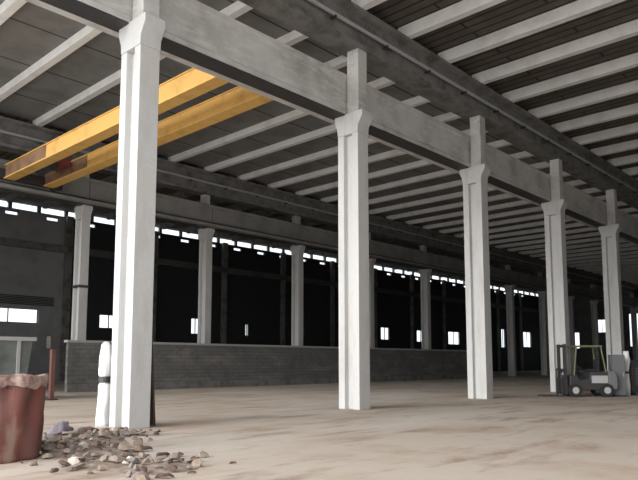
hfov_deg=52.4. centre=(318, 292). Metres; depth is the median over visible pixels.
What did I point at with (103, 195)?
girder
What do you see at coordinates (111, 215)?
rib
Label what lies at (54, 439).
chunk
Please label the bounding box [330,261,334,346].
pilaster
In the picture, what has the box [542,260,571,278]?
beam
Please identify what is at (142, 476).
chunk
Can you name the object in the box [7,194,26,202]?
rib
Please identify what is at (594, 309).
concrete column
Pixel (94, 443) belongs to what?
chunk
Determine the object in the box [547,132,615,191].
beam
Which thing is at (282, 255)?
pilaster
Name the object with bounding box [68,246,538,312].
trim
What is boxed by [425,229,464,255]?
beam
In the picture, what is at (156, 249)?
pilaster
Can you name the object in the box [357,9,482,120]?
beam
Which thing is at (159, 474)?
chunk
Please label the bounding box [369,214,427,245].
beam
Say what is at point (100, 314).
window
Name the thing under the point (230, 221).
girder
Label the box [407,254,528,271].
rib
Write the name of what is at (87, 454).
chunk
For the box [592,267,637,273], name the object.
rib
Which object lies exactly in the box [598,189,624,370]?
concrete column
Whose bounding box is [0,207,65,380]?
wall
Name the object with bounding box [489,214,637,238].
rib
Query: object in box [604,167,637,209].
beam
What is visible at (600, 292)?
girder
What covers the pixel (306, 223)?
rib
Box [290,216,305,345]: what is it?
concrete column
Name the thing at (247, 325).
window
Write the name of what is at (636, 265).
rib
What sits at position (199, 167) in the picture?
rib
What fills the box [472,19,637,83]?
rib
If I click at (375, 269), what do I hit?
pilaster
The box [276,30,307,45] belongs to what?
rib
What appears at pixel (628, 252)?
rib
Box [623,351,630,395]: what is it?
roll
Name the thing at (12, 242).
trim
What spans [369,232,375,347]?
concrete column
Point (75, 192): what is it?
girder
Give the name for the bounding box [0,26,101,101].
rib
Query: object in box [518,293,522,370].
pilaster
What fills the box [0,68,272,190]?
crane
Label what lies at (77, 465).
chunk
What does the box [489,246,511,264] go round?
beam
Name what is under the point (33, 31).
ceiling
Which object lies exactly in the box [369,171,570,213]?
rib
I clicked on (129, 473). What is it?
chunk
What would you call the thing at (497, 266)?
rib
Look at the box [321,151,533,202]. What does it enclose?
rib
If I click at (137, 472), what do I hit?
chunk
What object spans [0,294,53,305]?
vent
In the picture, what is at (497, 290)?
pilaster
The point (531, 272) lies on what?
rib
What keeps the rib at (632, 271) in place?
on the beam
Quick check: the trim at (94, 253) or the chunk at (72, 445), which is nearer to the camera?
the chunk at (72, 445)
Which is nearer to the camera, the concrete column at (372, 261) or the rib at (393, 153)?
the rib at (393, 153)
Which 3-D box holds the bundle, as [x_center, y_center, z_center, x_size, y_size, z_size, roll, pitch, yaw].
[-5.287,2.226,15.943,0.372,2.050,0.346,-6,-8,43]
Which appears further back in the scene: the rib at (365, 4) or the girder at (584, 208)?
the girder at (584, 208)
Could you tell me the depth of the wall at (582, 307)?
118.15 m
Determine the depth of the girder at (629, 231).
44.18 m
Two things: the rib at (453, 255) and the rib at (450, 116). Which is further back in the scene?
the rib at (453, 255)
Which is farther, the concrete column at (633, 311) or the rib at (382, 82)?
the concrete column at (633, 311)
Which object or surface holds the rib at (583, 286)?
on the beam at (626, 287)
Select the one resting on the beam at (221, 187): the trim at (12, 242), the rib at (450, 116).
the rib at (450, 116)
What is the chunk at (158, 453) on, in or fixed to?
on the floor
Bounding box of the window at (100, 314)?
[99,314,112,328]
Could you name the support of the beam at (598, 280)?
on the concrete column
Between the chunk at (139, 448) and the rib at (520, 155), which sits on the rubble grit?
the chunk at (139, 448)
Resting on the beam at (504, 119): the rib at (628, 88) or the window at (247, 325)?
the rib at (628, 88)
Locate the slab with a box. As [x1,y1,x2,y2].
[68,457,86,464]
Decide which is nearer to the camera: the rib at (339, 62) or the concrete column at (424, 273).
the rib at (339, 62)
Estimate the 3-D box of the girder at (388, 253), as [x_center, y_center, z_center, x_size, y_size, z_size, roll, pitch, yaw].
[7.382,-3.257,56.806,0.940,1.490,8.330,-6,-8,43]
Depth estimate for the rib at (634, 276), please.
95.35 m
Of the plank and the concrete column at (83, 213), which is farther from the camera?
the concrete column at (83, 213)
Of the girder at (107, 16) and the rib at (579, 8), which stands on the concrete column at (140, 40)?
the girder at (107, 16)
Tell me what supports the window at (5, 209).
in the wall at (23, 271)
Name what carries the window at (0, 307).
in the wall at (23, 271)
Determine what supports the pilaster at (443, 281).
on the floor
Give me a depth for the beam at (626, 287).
101.02 m
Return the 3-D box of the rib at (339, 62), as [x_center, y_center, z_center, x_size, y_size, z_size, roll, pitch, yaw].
[-4.007,-9.158,31.658,19.590,0.320,0.380,-6,-8,43]
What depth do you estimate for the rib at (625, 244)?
72.35 m
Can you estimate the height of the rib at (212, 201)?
0.550 m
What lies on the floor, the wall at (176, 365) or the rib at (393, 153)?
the wall at (176, 365)
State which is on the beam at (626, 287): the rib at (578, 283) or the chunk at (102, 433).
the rib at (578, 283)
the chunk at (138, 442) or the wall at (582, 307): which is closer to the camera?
the chunk at (138, 442)
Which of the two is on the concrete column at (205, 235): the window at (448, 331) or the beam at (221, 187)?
the beam at (221, 187)
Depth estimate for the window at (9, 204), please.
68.98 m
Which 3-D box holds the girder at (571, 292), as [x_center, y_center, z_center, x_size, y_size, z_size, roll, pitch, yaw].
[30.236,-0.665,81.134,0.940,1.490,8.330,-6,-8,43]
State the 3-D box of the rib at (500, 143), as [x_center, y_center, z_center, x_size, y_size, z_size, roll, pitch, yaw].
[5.516,-8.079,41.794,19.590,0.320,0.380,-6,-8,43]
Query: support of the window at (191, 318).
in the wall at (253, 301)
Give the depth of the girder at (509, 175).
32.22 m
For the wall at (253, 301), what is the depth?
71.64 m
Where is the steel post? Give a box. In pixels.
[45,336,60,399]
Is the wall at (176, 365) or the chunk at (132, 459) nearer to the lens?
the chunk at (132, 459)
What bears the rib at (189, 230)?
on the beam at (314, 210)
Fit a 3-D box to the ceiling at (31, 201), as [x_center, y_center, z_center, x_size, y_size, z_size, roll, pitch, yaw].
[9.755,-5.037,74.975,19.600,0.200,118.500,-6,-8,43]
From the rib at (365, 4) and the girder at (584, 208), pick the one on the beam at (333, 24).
the rib at (365, 4)
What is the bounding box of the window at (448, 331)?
[448,331,459,344]
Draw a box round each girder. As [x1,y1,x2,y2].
[0,159,91,205]
[25,0,132,37]
[89,179,215,228]
[159,0,346,122]
[212,205,306,245]
[303,225,377,258]
[332,85,470,171]
[374,241,433,268]
[431,253,464,276]
[455,144,550,204]
[490,266,517,284]
[515,272,546,290]
[537,182,606,227]
[567,283,577,295]
[574,285,600,300]
[594,207,637,244]
[598,290,603,301]
[622,295,637,307]
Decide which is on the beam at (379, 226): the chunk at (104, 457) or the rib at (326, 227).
the rib at (326, 227)
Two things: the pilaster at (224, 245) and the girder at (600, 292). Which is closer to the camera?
the pilaster at (224, 245)
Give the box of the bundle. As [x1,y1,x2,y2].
[95,342,110,426]
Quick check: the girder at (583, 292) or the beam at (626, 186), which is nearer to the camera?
the beam at (626, 186)
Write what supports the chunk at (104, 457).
on the rubble grit
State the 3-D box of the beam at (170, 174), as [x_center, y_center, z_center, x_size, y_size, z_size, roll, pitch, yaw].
[-10.212,-7.437,39.224,0.800,1.500,8.370,-6,-8,43]
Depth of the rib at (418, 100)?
37.08 m
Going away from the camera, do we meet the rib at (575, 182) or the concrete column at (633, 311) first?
the rib at (575, 182)
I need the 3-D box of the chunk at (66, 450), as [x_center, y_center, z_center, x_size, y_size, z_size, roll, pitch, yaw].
[-4.133,2.595,10.662,0.213,0.096,0.201,0,-6,-1]
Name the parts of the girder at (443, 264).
soffit plate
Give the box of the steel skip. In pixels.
[0,336,36,374]
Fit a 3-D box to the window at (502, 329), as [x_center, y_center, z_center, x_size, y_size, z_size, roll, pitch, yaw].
[31.539,7.778,111.263,0.120,3.200,1.400,-6,-8,43]
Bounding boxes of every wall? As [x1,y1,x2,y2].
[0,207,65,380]
[64,340,467,392]
[69,219,540,370]
[546,290,637,370]
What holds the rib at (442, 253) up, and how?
on the beam at (496, 255)
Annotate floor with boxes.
[0,370,637,479]
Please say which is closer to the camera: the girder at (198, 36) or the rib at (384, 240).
the girder at (198, 36)
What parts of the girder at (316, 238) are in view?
soffit plate, crane rail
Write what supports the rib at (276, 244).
on the beam at (379, 226)
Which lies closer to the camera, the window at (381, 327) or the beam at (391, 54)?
the beam at (391, 54)
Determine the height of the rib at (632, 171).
0.450 m
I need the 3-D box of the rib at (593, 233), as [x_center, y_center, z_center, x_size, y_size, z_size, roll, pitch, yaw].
[26.466,-5.703,64.095,19.590,0.320,0.380,-6,-8,43]
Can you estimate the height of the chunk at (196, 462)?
0.117 m
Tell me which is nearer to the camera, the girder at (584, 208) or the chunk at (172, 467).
the chunk at (172, 467)
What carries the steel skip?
on the floor
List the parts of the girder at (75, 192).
soffit plate, crane rail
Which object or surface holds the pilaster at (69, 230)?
on the floor
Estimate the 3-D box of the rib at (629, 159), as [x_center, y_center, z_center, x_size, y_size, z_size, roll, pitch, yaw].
[25.392,-8.897,34.728,19.150,0.450,0.380,-6,-8,43]
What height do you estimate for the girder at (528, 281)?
1.490 m
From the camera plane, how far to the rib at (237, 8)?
29.85 m
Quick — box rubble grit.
[41,431,198,474]
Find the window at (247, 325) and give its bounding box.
[245,324,248,335]
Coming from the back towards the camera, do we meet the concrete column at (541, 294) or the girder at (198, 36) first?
the concrete column at (541, 294)
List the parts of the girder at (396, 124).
soffit plate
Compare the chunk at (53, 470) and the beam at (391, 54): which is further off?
the beam at (391, 54)
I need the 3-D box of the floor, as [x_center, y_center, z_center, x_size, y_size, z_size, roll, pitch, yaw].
[23.273,7.951,58.828,59.400,0.250,121.500,-6,-8,43]
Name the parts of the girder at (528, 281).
soffit plate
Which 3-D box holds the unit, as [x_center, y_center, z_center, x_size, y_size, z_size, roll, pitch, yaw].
[15.492,3.805,31.005,1.900,2.100,1.100,1,-6,-7]
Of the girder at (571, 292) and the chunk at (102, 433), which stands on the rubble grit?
the chunk at (102, 433)
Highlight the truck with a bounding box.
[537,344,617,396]
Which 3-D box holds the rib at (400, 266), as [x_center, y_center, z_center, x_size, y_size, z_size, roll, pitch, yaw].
[16.665,-4.039,80.805,17.640,0.550,0.380,-6,-8,43]
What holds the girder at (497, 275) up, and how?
on the concrete column
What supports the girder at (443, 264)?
on the concrete column at (424, 273)
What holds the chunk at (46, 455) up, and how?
on the floor
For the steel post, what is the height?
2.600 m
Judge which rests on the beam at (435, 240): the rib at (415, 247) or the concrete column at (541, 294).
the rib at (415, 247)
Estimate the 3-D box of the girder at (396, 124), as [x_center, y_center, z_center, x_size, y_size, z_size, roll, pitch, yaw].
[3.636,-6.525,26.118,0.940,1.490,8.330,-6,-8,43]
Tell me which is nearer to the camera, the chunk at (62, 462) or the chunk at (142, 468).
the chunk at (142, 468)
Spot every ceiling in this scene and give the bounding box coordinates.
[0,0,637,271]
[0,113,536,293]
[350,0,637,178]
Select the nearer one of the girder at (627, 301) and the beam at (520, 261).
the beam at (520, 261)
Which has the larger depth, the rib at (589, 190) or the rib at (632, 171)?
the rib at (589, 190)
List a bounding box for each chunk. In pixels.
[41,453,52,458]
[47,421,73,435]
[47,436,59,442]
[50,468,58,472]
[58,460,70,465]
[61,448,74,453]
[62,431,76,433]
[65,466,73,471]
[69,443,77,447]
[70,462,85,467]
[73,428,83,432]
[78,434,85,438]
[83,452,90,457]
[88,442,102,446]
[98,431,109,435]
[98,465,105,470]
[99,455,107,460]
[109,455,121,461]
[118,441,131,449]
[122,453,134,456]
[124,470,132,476]
[127,457,139,462]
[131,471,148,477]
[132,446,142,450]
[133,439,142,445]
[135,474,150,479]
[138,452,146,457]
[139,466,146,471]
[141,446,152,449]
[141,458,149,463]
[155,473,173,477]
[156,452,169,457]
[166,454,179,460]
[168,465,176,469]
[191,458,201,466]
[197,451,208,456]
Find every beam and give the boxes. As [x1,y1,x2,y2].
[0,116,87,160]
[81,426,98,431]
[86,142,209,195]
[207,172,300,216]
[238,0,362,56]
[298,196,370,231]
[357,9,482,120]
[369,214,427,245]
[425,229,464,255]
[468,84,560,161]
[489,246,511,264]
[509,252,543,272]
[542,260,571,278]
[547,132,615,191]
[569,267,594,284]
[593,274,602,287]
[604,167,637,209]
[621,281,634,293]
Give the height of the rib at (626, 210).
0.320 m
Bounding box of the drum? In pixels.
[0,373,48,463]
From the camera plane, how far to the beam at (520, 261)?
75.38 m
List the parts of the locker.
door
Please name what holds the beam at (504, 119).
on the concrete column at (475, 177)
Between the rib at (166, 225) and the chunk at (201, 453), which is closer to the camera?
the chunk at (201, 453)
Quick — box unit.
[629,360,637,394]
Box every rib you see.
[0,0,26,24]
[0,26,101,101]
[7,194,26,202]
[32,1,252,126]
[42,156,167,208]
[93,166,203,209]
[106,175,236,219]
[161,191,294,229]
[168,77,394,161]
[186,197,320,233]
[196,183,267,204]
[204,95,430,171]
[213,204,337,237]
[232,220,321,241]
[237,112,460,180]
[252,215,385,244]
[268,129,487,188]
[272,220,404,248]
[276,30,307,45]
[290,225,422,250]
[295,139,512,195]
[307,229,438,254]
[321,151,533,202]
[324,55,346,69]
[324,233,453,257]
[351,0,386,9]
[368,161,549,204]
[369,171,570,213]
[374,245,494,264]
[382,248,506,267]
[386,179,586,219]
[394,251,518,269]
[398,0,505,38]
[401,237,463,249]
[405,187,601,224]
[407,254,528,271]
[417,248,439,252]
[418,257,539,273]
[422,195,605,228]
[430,260,545,275]
[438,0,625,62]
[439,201,626,233]
[440,267,519,277]
[450,269,530,278]
[454,207,637,237]
[460,267,575,280]
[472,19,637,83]
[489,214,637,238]
[489,227,596,244]
[495,232,600,247]
[502,52,637,102]
[507,237,600,251]
[514,282,583,289]
[519,239,626,254]
[519,281,624,290]
[526,286,596,291]
[528,80,637,117]
[529,243,636,256]
[533,284,636,293]
[540,246,637,259]
[551,103,637,132]
[566,251,637,260]
[567,254,637,264]
[567,258,637,266]
[572,122,637,144]
[576,261,637,269]
[584,264,637,271]
[590,139,637,156]
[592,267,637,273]
[599,270,637,275]
[607,154,637,166]
[621,273,637,276]
[621,275,637,278]
[622,166,637,175]
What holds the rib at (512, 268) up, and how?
on the beam at (544, 261)
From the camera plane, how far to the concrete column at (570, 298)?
83.84 m
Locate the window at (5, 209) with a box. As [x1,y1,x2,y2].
[5,209,18,215]
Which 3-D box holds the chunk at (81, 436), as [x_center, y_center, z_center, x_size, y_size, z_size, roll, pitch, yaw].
[-4.517,2.742,12.397,0.155,0.092,0.148,-1,-6,14]
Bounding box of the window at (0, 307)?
[0,307,37,323]
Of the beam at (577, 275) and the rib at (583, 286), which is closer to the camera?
the beam at (577, 275)
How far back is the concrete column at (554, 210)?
34.21 m
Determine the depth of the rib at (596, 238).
68.96 m
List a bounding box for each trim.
[0,237,67,252]
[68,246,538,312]
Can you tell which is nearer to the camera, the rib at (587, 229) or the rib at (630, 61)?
the rib at (630, 61)
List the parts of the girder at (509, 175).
soffit plate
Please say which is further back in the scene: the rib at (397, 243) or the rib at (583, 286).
the rib at (583, 286)
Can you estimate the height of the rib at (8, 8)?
0.320 m
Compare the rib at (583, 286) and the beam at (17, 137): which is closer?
the beam at (17, 137)
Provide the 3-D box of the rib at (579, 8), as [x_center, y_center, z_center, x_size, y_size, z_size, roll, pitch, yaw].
[12.060,-10.408,20.537,19.150,0.450,0.380,-6,-8,43]
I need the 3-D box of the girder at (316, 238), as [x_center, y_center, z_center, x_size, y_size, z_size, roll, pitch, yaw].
[1.668,-3.904,50.724,0.940,1.490,8.330,-6,-8,43]
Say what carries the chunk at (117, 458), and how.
on the rubble grit
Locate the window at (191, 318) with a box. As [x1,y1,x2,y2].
[191,318,197,333]
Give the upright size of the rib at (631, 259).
0.320 m
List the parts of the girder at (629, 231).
soffit plate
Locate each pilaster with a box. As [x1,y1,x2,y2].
[59,216,73,380]
[152,231,158,341]
[220,243,227,343]
[280,252,285,344]
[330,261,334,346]
[374,268,376,347]
[409,274,413,348]
[442,280,446,349]
[496,289,500,370]
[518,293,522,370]
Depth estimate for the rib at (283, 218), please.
57.64 m
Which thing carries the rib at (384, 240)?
on the beam at (435, 240)
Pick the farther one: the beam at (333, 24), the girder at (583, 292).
the girder at (583, 292)
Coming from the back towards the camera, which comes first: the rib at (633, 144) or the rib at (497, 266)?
the rib at (497, 266)
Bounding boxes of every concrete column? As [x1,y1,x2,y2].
[71,174,92,339]
[109,0,165,428]
[197,194,214,343]
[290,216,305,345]
[335,48,372,409]
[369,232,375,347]
[419,245,431,348]
[460,115,492,398]
[504,265,516,375]
[537,272,548,374]
[541,158,570,391]
[567,279,576,373]
[589,284,599,370]
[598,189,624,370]
[629,294,637,359]
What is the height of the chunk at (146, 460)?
0.097 m
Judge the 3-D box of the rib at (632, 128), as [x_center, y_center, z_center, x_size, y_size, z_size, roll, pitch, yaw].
[21.583,-9.329,30.674,19.150,0.450,0.380,-6,-8,43]
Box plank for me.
[150,332,155,424]
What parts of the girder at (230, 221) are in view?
soffit plate, crane rail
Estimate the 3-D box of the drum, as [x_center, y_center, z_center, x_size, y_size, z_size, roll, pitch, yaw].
[-5.223,1.993,10.550,1.537,1.371,1.570,-6,-8,43]
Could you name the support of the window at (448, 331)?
in the wall at (253, 301)
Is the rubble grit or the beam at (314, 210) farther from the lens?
the beam at (314, 210)
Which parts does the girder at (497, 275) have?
soffit plate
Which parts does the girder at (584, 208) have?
soffit plate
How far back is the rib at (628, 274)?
92.73 m
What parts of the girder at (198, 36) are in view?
soffit plate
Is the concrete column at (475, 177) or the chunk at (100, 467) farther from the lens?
the concrete column at (475, 177)
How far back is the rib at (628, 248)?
74.61 m
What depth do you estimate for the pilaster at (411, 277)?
91.01 m
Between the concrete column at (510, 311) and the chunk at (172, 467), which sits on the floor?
the concrete column at (510, 311)
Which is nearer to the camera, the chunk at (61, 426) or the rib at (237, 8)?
the chunk at (61, 426)
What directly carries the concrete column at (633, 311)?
on the floor
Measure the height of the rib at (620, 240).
0.320 m
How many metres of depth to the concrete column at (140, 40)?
15.79 m
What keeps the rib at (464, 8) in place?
on the beam at (391, 54)
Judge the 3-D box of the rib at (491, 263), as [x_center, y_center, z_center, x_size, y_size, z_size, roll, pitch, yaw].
[20.474,-3.607,84.859,17.640,0.550,0.380,-6,-8,43]
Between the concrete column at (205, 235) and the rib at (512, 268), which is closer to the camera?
the concrete column at (205, 235)
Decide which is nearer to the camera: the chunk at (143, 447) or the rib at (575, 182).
the chunk at (143, 447)
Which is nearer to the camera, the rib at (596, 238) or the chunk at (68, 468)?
the chunk at (68, 468)
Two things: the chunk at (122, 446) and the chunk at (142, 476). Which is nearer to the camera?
the chunk at (142, 476)
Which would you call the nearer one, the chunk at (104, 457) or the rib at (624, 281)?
the chunk at (104, 457)
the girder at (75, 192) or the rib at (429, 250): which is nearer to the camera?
the girder at (75, 192)
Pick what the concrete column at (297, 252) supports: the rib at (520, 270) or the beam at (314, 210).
the beam at (314, 210)
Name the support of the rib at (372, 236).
on the beam at (379, 226)
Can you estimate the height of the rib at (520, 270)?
0.550 m
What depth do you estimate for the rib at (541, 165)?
47.15 m
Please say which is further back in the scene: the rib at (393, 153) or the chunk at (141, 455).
the rib at (393, 153)
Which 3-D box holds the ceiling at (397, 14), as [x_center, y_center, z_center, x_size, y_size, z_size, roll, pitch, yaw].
[38.200,-7.802,48.548,19.350,0.300,118.500,-6,-8,43]
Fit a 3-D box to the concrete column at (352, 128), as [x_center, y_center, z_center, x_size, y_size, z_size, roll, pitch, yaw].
[1.203,-2.287,22.192,1.240,12.350,0.600,-6,-8,43]
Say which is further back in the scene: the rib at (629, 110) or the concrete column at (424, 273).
the concrete column at (424, 273)
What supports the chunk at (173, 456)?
on the rubble grit
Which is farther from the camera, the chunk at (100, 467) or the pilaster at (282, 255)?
the pilaster at (282, 255)
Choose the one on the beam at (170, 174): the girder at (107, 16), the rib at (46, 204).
the rib at (46, 204)
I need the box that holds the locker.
[608,355,626,396]
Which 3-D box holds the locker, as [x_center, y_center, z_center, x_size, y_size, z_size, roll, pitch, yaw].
[13.530,3.744,29.390,0.540,1.880,0.550,0,-6,0]
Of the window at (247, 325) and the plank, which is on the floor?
the plank
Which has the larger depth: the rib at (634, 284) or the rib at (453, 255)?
the rib at (634, 284)
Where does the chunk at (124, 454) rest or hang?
on the rubble grit
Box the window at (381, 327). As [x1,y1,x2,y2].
[381,327,388,339]
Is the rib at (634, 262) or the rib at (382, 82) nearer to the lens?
the rib at (382, 82)
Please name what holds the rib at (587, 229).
on the beam
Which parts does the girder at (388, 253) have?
soffit plate, crane rail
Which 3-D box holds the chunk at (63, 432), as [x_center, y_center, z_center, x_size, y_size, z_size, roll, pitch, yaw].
[-4.800,2.679,12.435,0.252,0.052,0.185,-2,-6,20]
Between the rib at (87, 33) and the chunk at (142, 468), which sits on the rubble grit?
the chunk at (142, 468)
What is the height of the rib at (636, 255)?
0.320 m
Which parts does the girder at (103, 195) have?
soffit plate, crane rail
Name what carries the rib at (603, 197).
on the beam
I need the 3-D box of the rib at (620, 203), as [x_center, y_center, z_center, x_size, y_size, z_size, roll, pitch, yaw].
[18.848,-6.567,55.986,19.590,0.320,0.380,-6,-8,43]
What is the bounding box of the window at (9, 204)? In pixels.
[0,203,537,296]
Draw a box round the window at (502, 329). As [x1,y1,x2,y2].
[502,329,504,347]
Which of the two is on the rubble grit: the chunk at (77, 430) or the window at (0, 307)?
the chunk at (77, 430)

